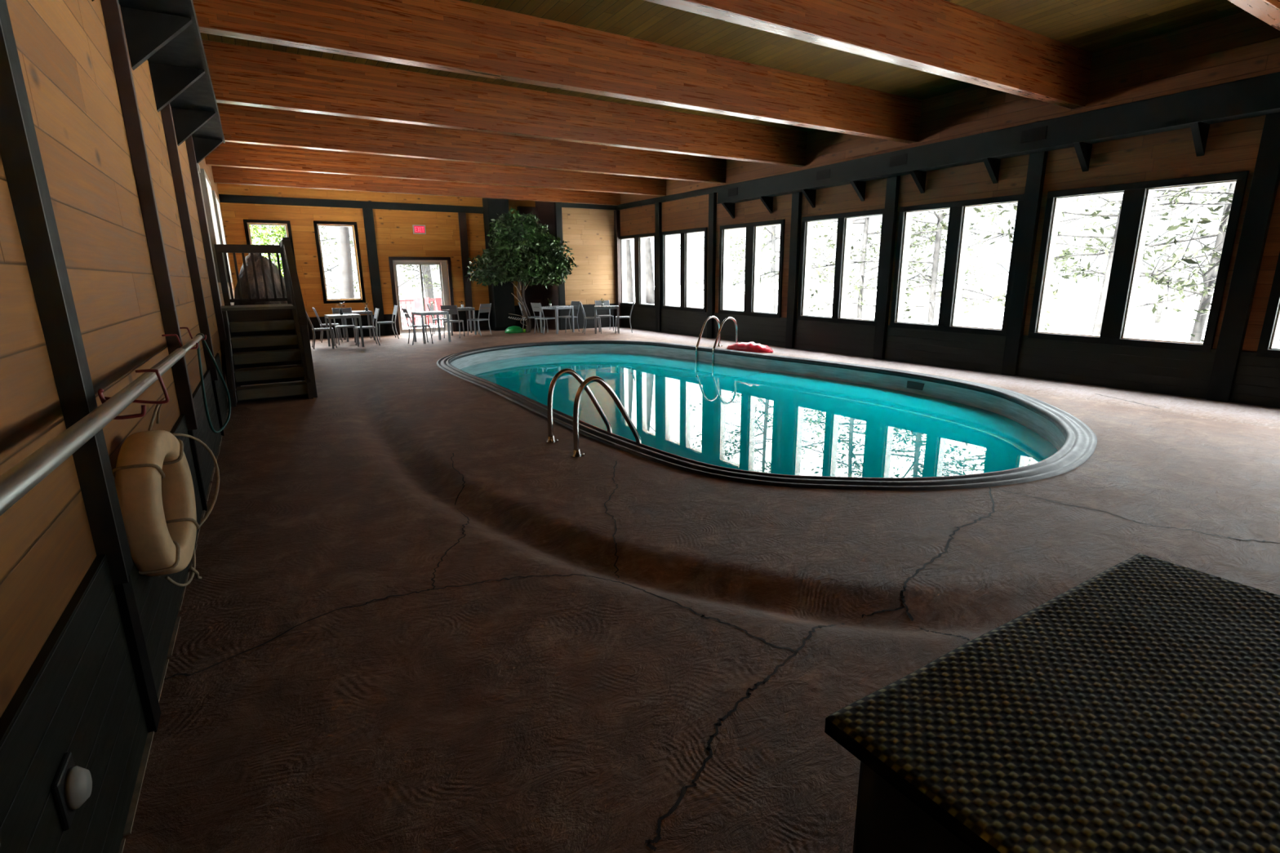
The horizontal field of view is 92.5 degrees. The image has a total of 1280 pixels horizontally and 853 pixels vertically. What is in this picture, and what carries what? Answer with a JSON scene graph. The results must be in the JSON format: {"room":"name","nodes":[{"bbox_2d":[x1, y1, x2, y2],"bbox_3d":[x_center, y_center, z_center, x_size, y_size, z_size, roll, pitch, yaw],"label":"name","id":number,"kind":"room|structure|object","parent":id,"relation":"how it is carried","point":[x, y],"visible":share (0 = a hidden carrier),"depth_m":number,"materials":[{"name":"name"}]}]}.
{"room":"indoor swimming pool","nodes":[
{"label":"indoor swimming pool","id":0,"kind":"room"},
{"bbox_2d":[0,0,234,718],"bbox_3d":[-3.964,-1.820,5.032,0.160,4.250,24.400,-9,16,-30],"label":"wall","id":1,"kind":"structure","parent":0,"point":[47,549],"depth_m":2.28,"materials":[{"name":"brown wood"}]},
{"bbox_2d":[50,751,92,831],"bbox_3d":[-1.279,0.819,1.391,0.050,0.120,0.120,-9,16,-30],"label":"wall light","id":2,"kind":"object","parent":1,"relation":"attached to","point":[71,786],"visible":1,"depth_m":1.36,"materials":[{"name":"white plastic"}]},
{"bbox_2d":[0,0,160,733],"bbox_3d":[-1.730,-0.564,1.768,0.060,3.300,0.142,-9,16,-30],"label":"wall post","id":3,"kind":"object","parent":1,"relation":"attached to","point":[20,151],"visible":0.79,"depth_m":1.80,"materials":[{"name":"grey paint"}]},
{"bbox_2d":[97,388,146,419],"bbox_3d":[-1.573,-0.071,1.863,0.107,0.100,0.012,-9,16,-30],"label":"wall hook","id":4,"kind":"object","parent":3,"relation":"attached to","point":[100,391],"visible":0.8,"depth_m":1.87,"materials":[{"name":"red metal"}]},
{"bbox_2d":[0,352,228,852],"bbox_3d":[-1.328,0.869,1.421,0.022,0.670,14.600,-9,16,-30],"label":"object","id":5,"kind":"structure","parent":1,"relation":"attached to","point":[79,695],"depth_m":1.61,"materials":[{"name":"wood"}]},
{"bbox_2d":[104,368,168,404],"bbox_3d":[-1.900,-0.144,2.303,0.194,0.138,0.012,-9,16,-30],"label":"wall hook","id":6,"kind":"object","parent":1,"relation":"attached to","point":[159,377],"visible":0.91,"depth_m":2.33,"materials":[{"name":"red metal"}]},
{"bbox_2d":[100,0,207,511],"bbox_3d":[-2.979,-1.041,3.790,0.075,3.300,0.085,-9,16,-30],"label":"wall post","id":7,"kind":"object","parent":1,"relation":"attached to","point":[112,15],"visible":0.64,"depth_m":3.70,"materials":[{"name":"black paint"}]},
{"bbox_2d":[91,0,225,163],"bbox_3d":[-2.334,-2.435,2.658,0.412,0.670,12.800,-9,16,-30],"label":"beam","id":8,"kind":"structure","parent":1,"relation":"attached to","point":[166,33],"depth_m":5.14,"materials":[{"name":"grey paint"}]},
{"bbox_2d":[111,397,219,586],"bbox_3d":[-1.941,0.279,2.511,0.184,0.822,0.724,-5,14,-18],"label":"buoy","id":9,"kind":"object","parent":1,"relation":"attached to","point":[152,473],"visible":0.95,"depth_m":2.30,"materials":[{"name":"beige plastic"}]},
{"bbox_2d":[118,407,228,852],"bbox_3d":[-2.913,0.582,4.088,0.019,0.008,8.396,-9,16,-30],"label":"baseboard","id":10,"kind":"structure","parent":1,"relation":"attached to","point":[128,827],"depth_m":2.04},
{"bbox_2d":[160,102,224,435],"bbox_3d":[-4.236,-1.518,5.811,0.075,3.300,0.080,-9,16,-30],"label":"wall post","id":11,"kind":"object","parent":1,"relation":"attached to","point":[166,113],"visible":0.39,"depth_m":5.73,"materials":[{"name":"black paint"}]},
{"bbox_2d":[179,327,206,340],"bbox_3d":[-3.197,-0.660,4.365,0.174,0.100,0.012,-9,16,-30],"label":"wall hook","id":12,"kind":"object","parent":1,"relation":"attached to","point":[187,328],"visible":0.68,"depth_m":4.36,"materials":[{"name":"red metal"}]},
{"bbox_2d":[0,333,204,515],"bbox_3d":[-1.639,-0.093,1.937,0.047,0.114,6.160,-9,16,-30],"label":"pole","id":13,"kind":"object","parent":12,"relation":"on","point":[18,481],"visible":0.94,"depth_m":1.36,"materials":[{"name":"metal"}]},
{"bbox_2d":[196,340,231,433],"bbox_3d":[-3.317,-0.331,4.785,0.060,0.755,0.574,-6,15,-21],"label":"garden hose","id":14,"kind":"object","parent":13,"relation":"hanging from","point":[203,341],"visible":0.98,"depth_m":4.61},
{"bbox_2d":[185,134,228,390],"bbox_3d":[-5.585,-2.029,7.980,0.075,3.300,0.090,-9,16,-30],"label":"wall post","id":15,"kind":"object","parent":1,"relation":"attached to","point":[189,144],"visible":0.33,"depth_m":7.88,"materials":[{"name":"black paint"}]},
{"bbox_2d":[196,163,221,305],"bbox_3d":[-5.736,-2.509,8.121,0.085,1.810,0.190,-9,16,-30],"label":"wall post","id":16,"kind":"object","parent":1,"relation":"attached to","point":[197,164],"visible":0.16,"depth_m":8.08,"materials":[{"name":"paint"}]},
{"bbox_2d":[199,168,220,282],"bbox_3d":[-6.932,-3.173,9.893,0.150,1.650,1.500,-9,16,-30],"label":"window","id":17,"kind":"structure","parent":1,"relation":"in","point":[205,182],"depth_m":9.34,"materials":[{"name":"glass"}]},
{"bbox_2d":[211,190,232,282],"bbox_3d":[-8.278,-3.684,12.058,0.150,1.650,1.500,-9,16,-30],"label":"window","id":18,"kind":"structure","parent":1,"relation":"in","point":[216,203],"depth_m":11.60,"materials":[{"name":"glass"}]},
{"bbox_2d":[217,183,535,317],"bbox_3d":[-6.602,-4.750,17.209,8.300,4.250,0.160,-9,16,-30],"label":"wall","id":19,"kind":"structure","parent":0,"point":[394,235],"depth_m":16.66,"materials":[{"name":"brown wood"}]},
{"bbox_2d":[243,219,296,266],"bbox_3d":[-9.342,-4.040,15.627,1.010,2.330,0.155,-9,16,-30],"label":"window","id":20,"kind":"structure","parent":19,"relation":"in","point":[246,222],"depth_m":15.32,"materials":[{"name":"paint"}]},
{"bbox_2d":[313,220,365,303],"bbox_3d":[-8.018,-4.375,16.372,1.030,2.100,0.155,-9,16,-30],"label":"window","id":21,"kind":"structure","parent":19,"relation":"in","point":[326,300],"depth_m":16.34,"materials":[{"name":"paint"}]},
{"bbox_2d":[218,194,484,213],"bbox_3d":[-7.330,-5.917,16.349,6.500,0.180,0.060,-9,16,-30],"label":"trim","id":22,"kind":"structure","parent":19,"relation":"attached to","point":[223,197],"depth_m":16.07,"materials":[{"name":"grey paint"}]},
{"bbox_2d":[362,208,386,336],"bbox_3d":[-7.268,-4.189,16.777,0.240,3.380,0.090,-9,16,-30],"label":"wall post","id":23,"kind":"object","parent":19,"relation":"attached to","point":[368,218],"visible":0.8,"depth_m":16.69,"materials":[{"name":"grey paint"}]},
{"bbox_2d":[306,305,524,339],"bbox_3d":[-6.876,-2.955,17.351,7.500,0.700,0.025,-9,16,-30],"label":"trim","id":24,"kind":"structure","parent":19,"relation":"attached to","point":[483,325],"depth_m":17.10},
{"bbox_2d":[388,256,456,334],"bbox_3d":[-6.237,-3.769,17.622,1.680,2.140,0.155,-9,16,-30],"label":"door","id":25,"kind":"structure","parent":19,"relation":"in","point":[393,260],"depth_m":17.61,"materials":[{"name":"white paint"}]},
{"bbox_2d":[457,212,474,331],"bbox_3d":[-5.112,-4.522,18.039,0.200,3.380,0.090,-9,16,-30],"label":"wall post","id":26,"kind":"object","parent":19,"relation":"attached to","point":[461,215],"visible":0.73,"depth_m":17.93,"materials":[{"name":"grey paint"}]},
{"bbox_2d":[516,205,543,328],"bbox_3d":[-3.388,-4.892,18.970,0.600,3.620,0.180,-9,16,-30],"label":"trim","id":27,"kind":"structure","parent":19,"relation":"attached to","point":[533,294],"depth_m":19.07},
{"bbox_2d":[561,207,615,305],"bbox_3d":[-1.527,-5.132,18.534,2.210,4.250,0.160,-9,16,-30],"label":"wall","id":28,"kind":"structure","parent":0,"point":[589,233],"depth_m":18.45,"materials":[{"name":"brown wood"}]},
{"bbox_2d":[535,200,559,328],"bbox_3d":[-2.788,-5.119,18.539,0.065,4.250,1.430,-9,16,-30],"label":"trim","id":29,"kind":"structure","parent":28,"relation":"attached to","point":[545,209],"depth_m":18.47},
{"bbox_2d":[554,202,565,329],"bbox_3d":[-2.337,-4.670,17.983,0.190,3.630,0.100,-9,16,-30],"label":"wall post","id":30,"kind":"object","parent":28,"relation":"attached to","point":[557,206],"visible":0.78,"depth_m":18.02,"materials":[{"name":"grey paint"}]},
{"bbox_2d":[561,202,616,209],"bbox_3d":[-1.555,-6.499,18.062,2.050,0.130,0.060,-9,16,-30],"label":"trim","id":31,"kind":"structure","parent":28,"relation":"attached to","point":[563,204],"depth_m":18.06,"materials":[{"name":"grey paint"}]},
{"bbox_2d":[565,303,616,329],"bbox_3d":[-1.527,-3.389,18.834,2.050,0.720,0.025,-9,16,-30],"label":"trim","id":32,"kind":"structure","parent":28,"relation":"attached to","point":[588,309],"depth_m":18.81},
{"bbox_2d":[122,326,1279,852],"bbox_3d":[0.503,-0.379,8.030,10.194,0.074,24.200,-9,16,-30],"label":"floor","id":33,"kind":"structure","parent":0,"point":[415,620],"depth_m":2.96,"materials":[{"name":"concrete"}]},
{"bbox_2d":[234,253,287,351],"bbox_3d":[-7.511,-2.436,12.284,1.129,2.102,2.180,-10,17,-35],"label":"boulder","id":34,"kind":"object","parent":33,"relation":"on","point":[256,255],"visible":0.27,"depth_m":11.53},
{"bbox_2d":[213,236,317,406],"bbox_3d":[-5.365,-1.593,8.657,1.015,2.128,2.602,-9,16,-30],"label":"wooden stairs","id":35,"kind":"structure","parent":33,"relation":"on","point":[260,329],"depth_m":8.48,"materials":[{"name":"black wood"}]},
{"bbox_2d":[305,311,337,349],"bbox_3d":[-7.400,-2.260,14.177,0.565,0.867,0.440,-9,16,-30],"label":"patio chair","id":36,"kind":"object","parent":33,"relation":"on","point":[308,317],"visible":0.84,"depth_m":14.11,"materials":[{"name":"metal"}]},
{"bbox_2d":[324,313,364,348],"bbox_3d":[-6.928,-2.246,14.354,0.680,0.740,0.680,-9,16,-32],"label":"patio table","id":37,"kind":"object","parent":33,"relation":"on","point":[354,316],"visible":0.98,"depth_m":14.19,"materials":[{"name":"metal"}]},
{"bbox_2d":[331,307,357,345],"bbox_3d":[-7.221,-2.461,14.997,0.440,0.867,0.565,-9,16,-30],"label":"patio chair","id":38,"kind":"object","parent":33,"relation":"on","point":[345,310],"visible":0.77,"depth_m":15.06,"materials":[{"name":"metal"}]},
{"bbox_2d":[341,310,375,342],"bbox_3d":[-7.322,-2.619,15.906,0.680,0.740,0.680,-9,16,-30],"label":"patio table","id":39,"kind":"object","parent":33,"relation":"on","point":[358,312],"visible":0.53,"depth_m":15.73,"materials":[{"name":"metal"}]},
{"bbox_2d":[355,307,380,346],"bbox_3d":[-6.493,-2.372,14.595,0.565,0.867,0.440,-9,16,-30],"label":"patio chair","id":40,"kind":"object","parent":33,"relation":"on","point":[376,311],"visible":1,"depth_m":14.54,"materials":[{"name":"metal"}]},
{"bbox_2d":[376,305,399,339],"bbox_3d":[-6.681,-2.763,16.211,0.565,0.867,0.440,-9,16,-30],"label":"patio chair","id":41,"kind":"object","parent":33,"relation":"on","point":[396,307],"visible":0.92,"depth_m":16.13,"materials":[{"name":"metal"}]},
{"bbox_2d":[401,307,433,345],"bbox_3d":[-5.377,-2.433,14.791,0.565,0.867,0.440,-10,16,-33],"label":"patio chair","id":42,"kind":"object","parent":33,"relation":"on","point":[405,311],"visible":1,"depth_m":14.69,"materials":[{"name":"metal"}]},
{"bbox_2d":[411,311,451,343],"bbox_3d":[-5.195,-2.483,15.244,0.680,0.740,0.680,-12,17,-38],"label":"patio table","id":43,"kind":"object","parent":33,"relation":"on","point":[422,313],"visible":0.99,"depth_m":15.13,"materials":[{"name":"metal"}]},
{"bbox_2d":[440,305,464,337],"bbox_3d":[-4.983,-2.805,16.305,0.440,0.867,0.565,-1,14,-1],"label":"patio chair","id":44,"kind":"object","parent":33,"relation":"on","point":[442,307],"visible":0.79,"depth_m":16.04,"materials":[{"name":"metal"}]},
{"bbox_2d":[445,306,476,335],"bbox_3d":[-5.038,-2.971,17.244,0.680,0.740,0.680,-7,15,-24],"label":"patio table","id":45,"kind":"object","parent":33,"relation":"on","point":[460,308],"visible":0.6,"depth_m":17.02,"materials":[{"name":"metal"}]},
{"bbox_2d":[466,302,491,335],"bbox_3d":[-4.428,-2.960,16.913,0.565,0.867,0.440,7,16,28],"label":"patio chair","id":46,"kind":"object","parent":33,"relation":"on","point":[487,306],"visible":1,"depth_m":16.79,"materials":[{"name":"metal"}]},
{"bbox_2d":[482,198,515,330],"bbox_3d":[-4.190,-5.002,18.235,0.680,4.200,0.530,-9,16,-30],"label":"column","id":47,"kind":"structure","parent":33,"relation":"on","point":[501,298],"depth_m":18.26,"materials":[{"name":"grey paint"}]},
{"bbox_2d":[464,206,577,332],"bbox_3d":[-3.339,-4.352,17.184,3.187,3.431,1.585,-10,17,-34],"label":"indoor tree","id":48,"kind":"object","parent":33,"relation":"on","point":[526,249],"visible":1,"depth_m":16.75,"materials":[{"name":"green plant"}]},
{"bbox_2d":[530,302,555,334],"bbox_3d":[-2.688,-3.038,17.149,0.440,0.867,0.565,12,19,42],"label":"patio chair","id":49,"kind":"object","parent":33,"relation":"on","point":[535,306],"visible":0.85,"depth_m":16.97,"materials":[{"name":"metal"}]},
{"bbox_2d":[539,305,574,333],"bbox_3d":[-2.364,-3.052,17.447,0.680,0.740,0.680,10,17,38],"label":"patio table","id":50,"kind":"object","parent":33,"relation":"on","point":[556,308],"visible":0.88,"depth_m":17.24,"materials":[{"name":"metal"}]},
{"bbox_2d":[557,301,580,332],"bbox_3d":[-2.056,-3.180,17.703,0.565,0.867,0.440,-12,18,-40],"label":"patio chair","id":51,"kind":"object","parent":33,"relation":"on","point":[575,304],"visible":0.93,"depth_m":17.69,"materials":[{"name":"metal"}]},
{"bbox_2d":[594,305,619,333],"bbox_3d":[-0.931,-3.010,17.207,0.680,0.740,0.680,-1,14,-3],"label":"patio table","id":52,"kind":"object","parent":33,"relation":"on","point":[596,307],"visible":1,"depth_m":16.85,"materials":[{"name":"metal"}]},
{"bbox_2d":[726,341,773,352],"bbox_3d":[2.272,-1.674,12.696,0.427,0.193,1.163,-13,18,-42],"label":"float","id":53,"kind":"object","parent":33,"relation":"on","point":[752,346],"visible":0.99,"depth_m":12.50,"materials":[{"name":"red plastic"}]},
{"bbox_2d":[436,340,1097,490],"bbox_3d":[0.597,-0.234,9.973,6.175,1.328,11.805,-9,16,-30],"label":"swimming pool","id":54,"kind":"object","parent":33,"relation":"in","point":[742,416],"visible":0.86,"depth_m":7.77,"materials":[{"name":"liquid"}]},
{"bbox_2d":[546,368,641,457],"bbox_3d":[-0.433,0.121,5.692,0.699,1.284,0.649,-9,16,-30],"label":"pool handrail","id":55,"kind":"object","parent":54,"relation":"attached to","point":[584,384],"visible":0.84,"depth_m":5.54,"materials":[{"name":"silver metal"}]},
{"bbox_2d":[695,315,737,363],"bbox_3d":[1.660,-1.724,13.201,0.773,1.274,0.589,-9,16,-30],"label":"pool handrail","id":56,"kind":"object","parent":54,"relation":"attached to","point":[720,326],"visible":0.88,"depth_m":13.12,"materials":[{"name":"silver metal"}]},
{"bbox_2d":[824,553,1279,852],"bbox_3d":[1.116,0.883,1.078,1.243,0.749,0.972,-9,16,-30],"label":"table","id":57,"kind":"object","parent":33,"relation":"on","point":[1135,708],"visible":1,"depth_m":1.05,"materials":[{"name":"wicker"}]},
{"bbox_2d":[200,0,1245,131],"bbox_3d":[0.461,-4.646,7.022,10.470,0.200,24.560,-9,16,-30],"label":"ceiling","id":58,"kind":"structure","parent":0,"point":[1092,26],"depth_m":7.13,"materials":[{"name":"wood"}]},
{"bbox_2d":[211,165,620,205],"bbox_3d":[-4.961,-6.301,15.846,10.150,0.630,0.160,-9,16,-30],"label":"ceiling beam","id":59,"kind":"structure","parent":58,"relation":"attached to","point":[221,175],"depth_m":15.21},
{"bbox_2d":[204,142,666,195],"bbox_3d":[-3.682,-5.816,13.789,10.150,0.630,0.160,-9,16,-30],"label":"ceiling beam","id":60,"kind":"structure","parent":58,"relation":"attached to","point":[232,154],"depth_m":13.11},
{"bbox_2d":[217,102,726,183],"bbox_3d":[-2.387,-5.325,11.708,10.150,0.630,0.160,-9,16,-30],"label":"ceiling beam","id":61,"kind":"structure","parent":58,"relation":"attached to","point":[244,124],"depth_m":11.01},
{"bbox_2d":[201,39,807,167],"bbox_3d":[-1.093,-4.834,9.626,10.150,0.630,0.160,-9,16,-30],"label":"ceiling beam","id":62,"kind":"structure","parent":58,"relation":"attached to","point":[241,75],"depth_m":8.77,"materials":[{"name":"wood"}]},
{"bbox_2d":[192,0,921,143],"bbox_3d":[0.202,-4.343,7.545,10.150,0.630,0.160,-9,16,-30],"label":"ceiling beam","id":63,"kind":"structure","parent":58,"relation":"attached to","point":[456,36],"depth_m":6.79,"materials":[{"name":"wood"}]},
{"bbox_2d":[644,0,1093,109],"bbox_3d":[1.471,-3.862,5.505,10.150,0.630,0.160,-9,16,-30],"label":"ceiling beam","id":64,"kind":"structure","parent":58,"relation":"attached to","point":[942,37],"depth_m":6.34,"materials":[{"name":"wood"}]},
{"bbox_2d":[1227,0,1279,30],"bbox_3d":[2.672,-3.406,3.573,10.150,0.630,0.160,-9,16,-30],"label":"ceiling beam","id":65,"kind":"structure","parent":58,"relation":"attached to","point":[1268,11],"depth_m":5.12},
{"bbox_2d":[617,11,1279,352],"bbox_3d":[4.855,-3.180,10.197,0.160,4.250,24.400,-9,16,-30],"label":"wall","id":66,"kind":"structure","parent":0,"point":[1240,46],"depth_m":8.23,"materials":[{"name":"brown wood"}]},
{"bbox_2d":[613,209,621,326],"bbox_3d":[-0.680,-4.842,18.931,0.120,3.480,0.170,-9,16,-30],"label":"wall post","id":67,"kind":"object","parent":66,"relation":"attached to","point":[616,213],"visible":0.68,"depth_m":18.82,"materials":[{"name":"grey paint"}]},
{"bbox_2d":[619,232,655,308],"bbox_3d":[-0.013,-4.600,18.130,0.225,2.087,2.140,-9,16,-30],"label":"window","id":68,"kind":"structure","parent":66,"relation":"in","point":[637,279],"depth_m":18.10,"materials":[{"name":"grey paint"}]},
{"bbox_2d":[654,202,662,332],"bbox_3d":[0.516,-4.391,17.037,0.090,3.470,0.200,-9,16,-30],"label":"wall post","id":69,"kind":"object","parent":66,"relation":"attached to","point":[658,206],"visible":1,"depth_m":16.95,"materials":[{"name":"grey paint"}]},
{"bbox_2d":[661,226,707,312],"bbox_3d":[1.212,-4.115,16.166,0.225,2.078,2.030,-9,16,-30],"label":"window","id":70,"kind":"structure","parent":66,"relation":"in","point":[685,262],"depth_m":16.16,"materials":[{"name":"grey paint"}]},
{"bbox_2d":[615,173,786,210],"bbox_3d":[5.173,-4.289,9.142,0.060,0.383,22.750,-9,16,-30],"label":"trim","id":71,"kind":"structure","parent":66,"relation":"attached to","point":[713,189],"depth_m":15.99,"materials":[{"name":"grey paint"}]},
{"bbox_2d":[706,192,716,337],"bbox_3d":[1.759,-3.907,15.042,0.090,3.445,0.200,-9,16,-30],"label":"wall post","id":72,"kind":"object","parent":66,"relation":"attached to","point":[712,196],"visible":1,"depth_m":14.96,"materials":[{"name":"grey paint"}]},
{"bbox_2d":[718,218,785,318],"bbox_3d":[2.562,-3.581,14.002,0.225,2.070,2.140,-9,16,-30],"label":"window","id":73,"kind":"structure","parent":66,"relation":"in","point":[748,300],"depth_m":13.96,"materials":[{"name":"grey paint"}]},
{"bbox_2d":[785,191,802,348],"bbox_3d":[3.199,-3.347,12.730,0.090,3.416,0.200,-9,16,-30],"label":"wall post","id":74,"kind":"object","parent":66,"relation":"attached to","point":[797,197],"visible":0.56,"depth_m":12.70,"materials":[{"name":"grey paint"}]},
{"bbox_2d":[797,208,884,325],"bbox_3d":[3.906,-3.049,11.847,0.225,2.061,2.010,-9,16,-30],"label":"window","id":75,"kind":"structure","parent":66,"relation":"in","point":[841,218],"depth_m":11.88,"materials":[{"name":"grey paint"}]},
{"bbox_2d":[872,175,900,359],"bbox_3d":[4.370,-2.892,10.851,0.090,3.392,0.200,-9,16,-30],"label":"wall post","id":76,"kind":"object","parent":66,"relation":"attached to","point":[893,182],"visible":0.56,"depth_m":10.82,"materials":[{"name":"grey paint"}]},
{"bbox_2d":[621,305,1279,408],"bbox_3d":[5.221,-1.258,9.887,0.030,0.654,22.750,-9,16,-30],"label":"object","id":77,"kind":"structure","parent":66,"relation":"attached to","point":[1184,373],"depth_m":9.10,"materials":[{"name":"wood"}]},
{"bbox_2d":[889,194,1024,336],"bbox_3d":[5.094,-2.579,9.941,0.225,2.053,2.060,-9,16,-30],"label":"window","id":78,"kind":"structure","parent":66,"relation":"in","point":[956,208],"depth_m":9.90,"materials":[{"name":"grey paint"}]},
{"bbox_2d":[716,71,1279,218],"bbox_3d":[5.604,-3.733,8.160,0.372,0.670,14.250,-9,16,-30],"label":"ceiling beam","id":79,"kind":"structure","parent":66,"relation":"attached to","point":[1197,108],"depth_m":8.15,"materials":[{"name":"grey paint"}]},
{"bbox_2d":[816,168,830,180],"bbox_3d":[3.393,-4.660,11.340,0.012,0.160,0.320,-9,16,-30],"label":"vent grille","id":80,"kind":"object","parent":79,"relation":"attached to","point":[821,174],"depth_m":11.33,"materials":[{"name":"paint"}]},
{"bbox_2d":[888,153,907,167],"bbox_3d":[4.222,-4.346,10.008,0.012,0.160,0.320,-9,16,-30],"label":"vent grille","id":81,"kind":"object","parent":79,"relation":"attached to","point":[895,160],"depth_m":10.00,"materials":[{"name":"metal"}]},
{"bbox_2d":[1020,125,1047,143],"bbox_3d":[5.309,-3.934,8.260,0.012,0.160,0.320,-9,16,-30],"label":"vent grille","id":82,"kind":"object","parent":79,"relation":"attached to","point":[1033,134],"depth_m":8.25,"materials":[{"name":"metal"}]},
{"bbox_2d":[1001,151,1048,376],"bbox_3d":[5.587,-2.419,8.898,0.090,3.367,0.200,-9,16,-30],"label":"wall post","id":83,"kind":"object","parent":66,"relation":"attached to","point":[1037,161],"visible":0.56,"depth_m":8.87,"materials":[{"name":"grey paint"}]},
{"bbox_2d":[1027,170,1248,352],"bbox_3d":[6.327,-2.091,7.964,0.225,2.046,2.080,-9,16,-30],"label":"window","id":84,"kind":"structure","parent":66,"relation":"in","point":[1133,203],"depth_m":7.88,"materials":[{"name":"grey paint"}]},
{"bbox_2d":[1205,111,1279,402],"bbox_3d":[6.845,-1.929,6.878,0.090,3.342,0.200,-9,16,-30],"label":"wall post","id":85,"kind":"object","parent":66,"relation":"attached to","point":[1266,176],"visible":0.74,"depth_m":6.86,"materials":[{"name":"grey paint"}]},
{"bbox_2d":[1256,251,1279,358],"bbox_3d":[7.604,-1.586,5.917,0.225,2.037,2.050,-9,16,-30],"label":"window","id":86,"kind":"structure","parent":66,"relation":"in","point":[1269,322],"depth_m":6.82,"materials":[{"name":"grey paint"}]},
{"label":"outside","id":87,"kind":"structure","parent":0,"visible":0},
{"bbox_2d":[327,283,1279,347],"bbox_3d":[10.148,-7.904,40.479,180.000,0.200,180.000,-9,16,-30],"label":"ground","id":88,"kind":"structure","parent":87,"point":[1179,326],"depth_m":35.88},
{"bbox_2d":[248,224,286,277],"bbox_3d":[-11.211,-4.506,18.685,2.515,3.985,2.013,0,14,2],"label":"leafy shrub","id":89,"kind":"object","parent":88,"relation":"on","point":[282,230],"visible":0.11,"depth_m":18.20,"materials":[{"name":"green plant"}]},
{"bbox_2d":[251,225,412,298],"bbox_3d":[-12.666,-9.468,22.296,7.929,12.012,7.700,2,14,10],"label":"pine tree","id":90,"kind":"object","parent":88,"relation":"on","point":[333,288],"visible":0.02,"depth_m":24.05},
{"bbox_2d":[336,226,354,298],"bbox_3d":[-9.908,-9.125,20.768,5.440,12.016,5.857,9,16,34],"label":"pine tree","id":91,"kind":"object","parent":88,"relation":"on","point":[344,259],"visible":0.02,"depth_m":21.12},
{"bbox_2d":[268,226,440,297],"bbox_3d":[-10.914,-9.631,24.581,10.157,12.817,7.302,10,17,38],"label":"pine tree","id":92,"kind":"object","parent":88,"relation":"on","point":[323,227],"visible":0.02,"depth_m":25.20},
{"bbox_2d":[319,226,441,324],"bbox_3d":[-8.967,-9.994,24.277,6.034,12.010,10.336,-1,14,0],"label":"pine tree","id":93,"kind":"object","parent":88,"relation":"on","point":[428,288],"visible":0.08,"depth_m":25.20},
{"bbox_2d":[401,323,443,334],"bbox_3d":[-7.074,-3.062,20.256,8.000,0.340,4.740,-9,16,-30],"label":"terrace","id":94,"kind":"object","parent":88,"relation":"on","point":[405,326],"depth_m":21.10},
{"bbox_2d":[409,297,429,328],"bbox_3d":[-7.186,-3.681,19.972,0.500,1.000,0.670,-1,14,0],"label":"deck chair","id":95,"kind":"object","parent":94,"relation":"on","point":[418,306],"visible":0.51,"depth_m":20.13,"materials":[{"name":"red plastic"}]},
{"bbox_2d":[400,298,440,326],"bbox_3d":[-7.435,-4.036,21.615,4.800,0.920,0.080,-9,16,-30],"label":"deck railing","id":96,"kind":"object","parent":94,"relation":"on","point":[430,300],"visible":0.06,"depth_m":21.25,"materials":[{"name":"red wood"}]},
{"bbox_2d":[626,239,633,302],"bbox_3d":[-1.174,-9.952,21.627,6.349,13.017,8.964,-9,16,-30],"label":"pine tree","id":97,"kind":"object","parent":88,"relation":"on","point":[628,263],"visible":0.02,"depth_m":23.24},
{"bbox_2d":[644,237,654,304],"bbox_3d":[-0.079,-9.191,20.504,5.865,12.038,6.981,-4,14,-13],"label":"pine tree","id":98,"kind":"object","parent":88,"relation":"on","point":[650,290],"visible":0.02,"depth_m":21.99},
{"bbox_2d":[653,225,829,302],"bbox_3d":[5.799,-12.599,34.060,10.026,12.103,9.634,5,15,21],"label":"pine tree","id":99,"kind":"object","parent":88,"relation":"on","point":[731,237],"visible":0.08,"depth_m":33.72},
{"bbox_2d":[691,221,877,315],"bbox_3d":[5.457,-9.098,22.001,7.184,11.003,7.631,0,14,2],"label":"pine tree","id":100,"kind":"object","parent":88,"relation":"on","point":[774,237],"visible":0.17,"depth_m":22.71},
{"bbox_2d":[811,208,1000,297],"bbox_3d":[12.892,-11.395,28.972,9.835,12.005,8.482,-9,16,-30],"label":"pine tree","id":101,"kind":"object","parent":88,"relation":"on","point":[923,216],"visible":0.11,"depth_m":28.55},
{"bbox_2d":[728,205,1085,332],"bbox_3d":[8.006,-6.738,14.003,8.840,10.383,10.074,-9,16,-30],"label":"pine tree","id":102,"kind":"object","parent":88,"relation":"on","point":[940,216],"visible":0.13,"depth_m":15.08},
{"bbox_2d":[778,207,1068,319],"bbox_3d":[6.585,-7.301,16.320,6.862,10.168,7.970,-2,14,-7],"label":"pine tree","id":103,"kind":"object","parent":88,"relation":"on","point":[860,304],"visible":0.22,"depth_m":17.30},
{"bbox_2d":[909,194,1156,287],"bbox_3d":[15.863,-10.403,24.642,9.758,12.057,7.940,7,16,29],"label":"pine tree","id":104,"kind":"object","parent":88,"relation":"on","point":[1087,197],"visible":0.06,"depth_m":25.53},
{"bbox_2d":[935,185,1233,334],"bbox_3d":[9.923,-5.565,11.496,7.196,9.007,6.531,-9,16,-30],"label":"pine tree","id":105,"kind":"object","parent":88,"relation":"on","point":[1097,325],"visible":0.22,"depth_m":12.17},
{"bbox_2d":[989,182,1279,345],"bbox_3d":[10.055,-5.795,10.383,8.227,12.037,7.853,-6,15,-21],"label":"pine tree","id":106,"kind":"object","parent":88,"relation":"on","point":[1208,282],"visible":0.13,"depth_m":10.52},
{"bbox_2d":[1049,187,1223,324],"bbox_3d":[19.791,-9.563,21.432,7.945,12.726,11.144,-9,16,-30],"label":"pine tree","id":107,"kind":"object","parent":88,"relation":"on","point":[1159,308],"visible":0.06,"depth_m":22.75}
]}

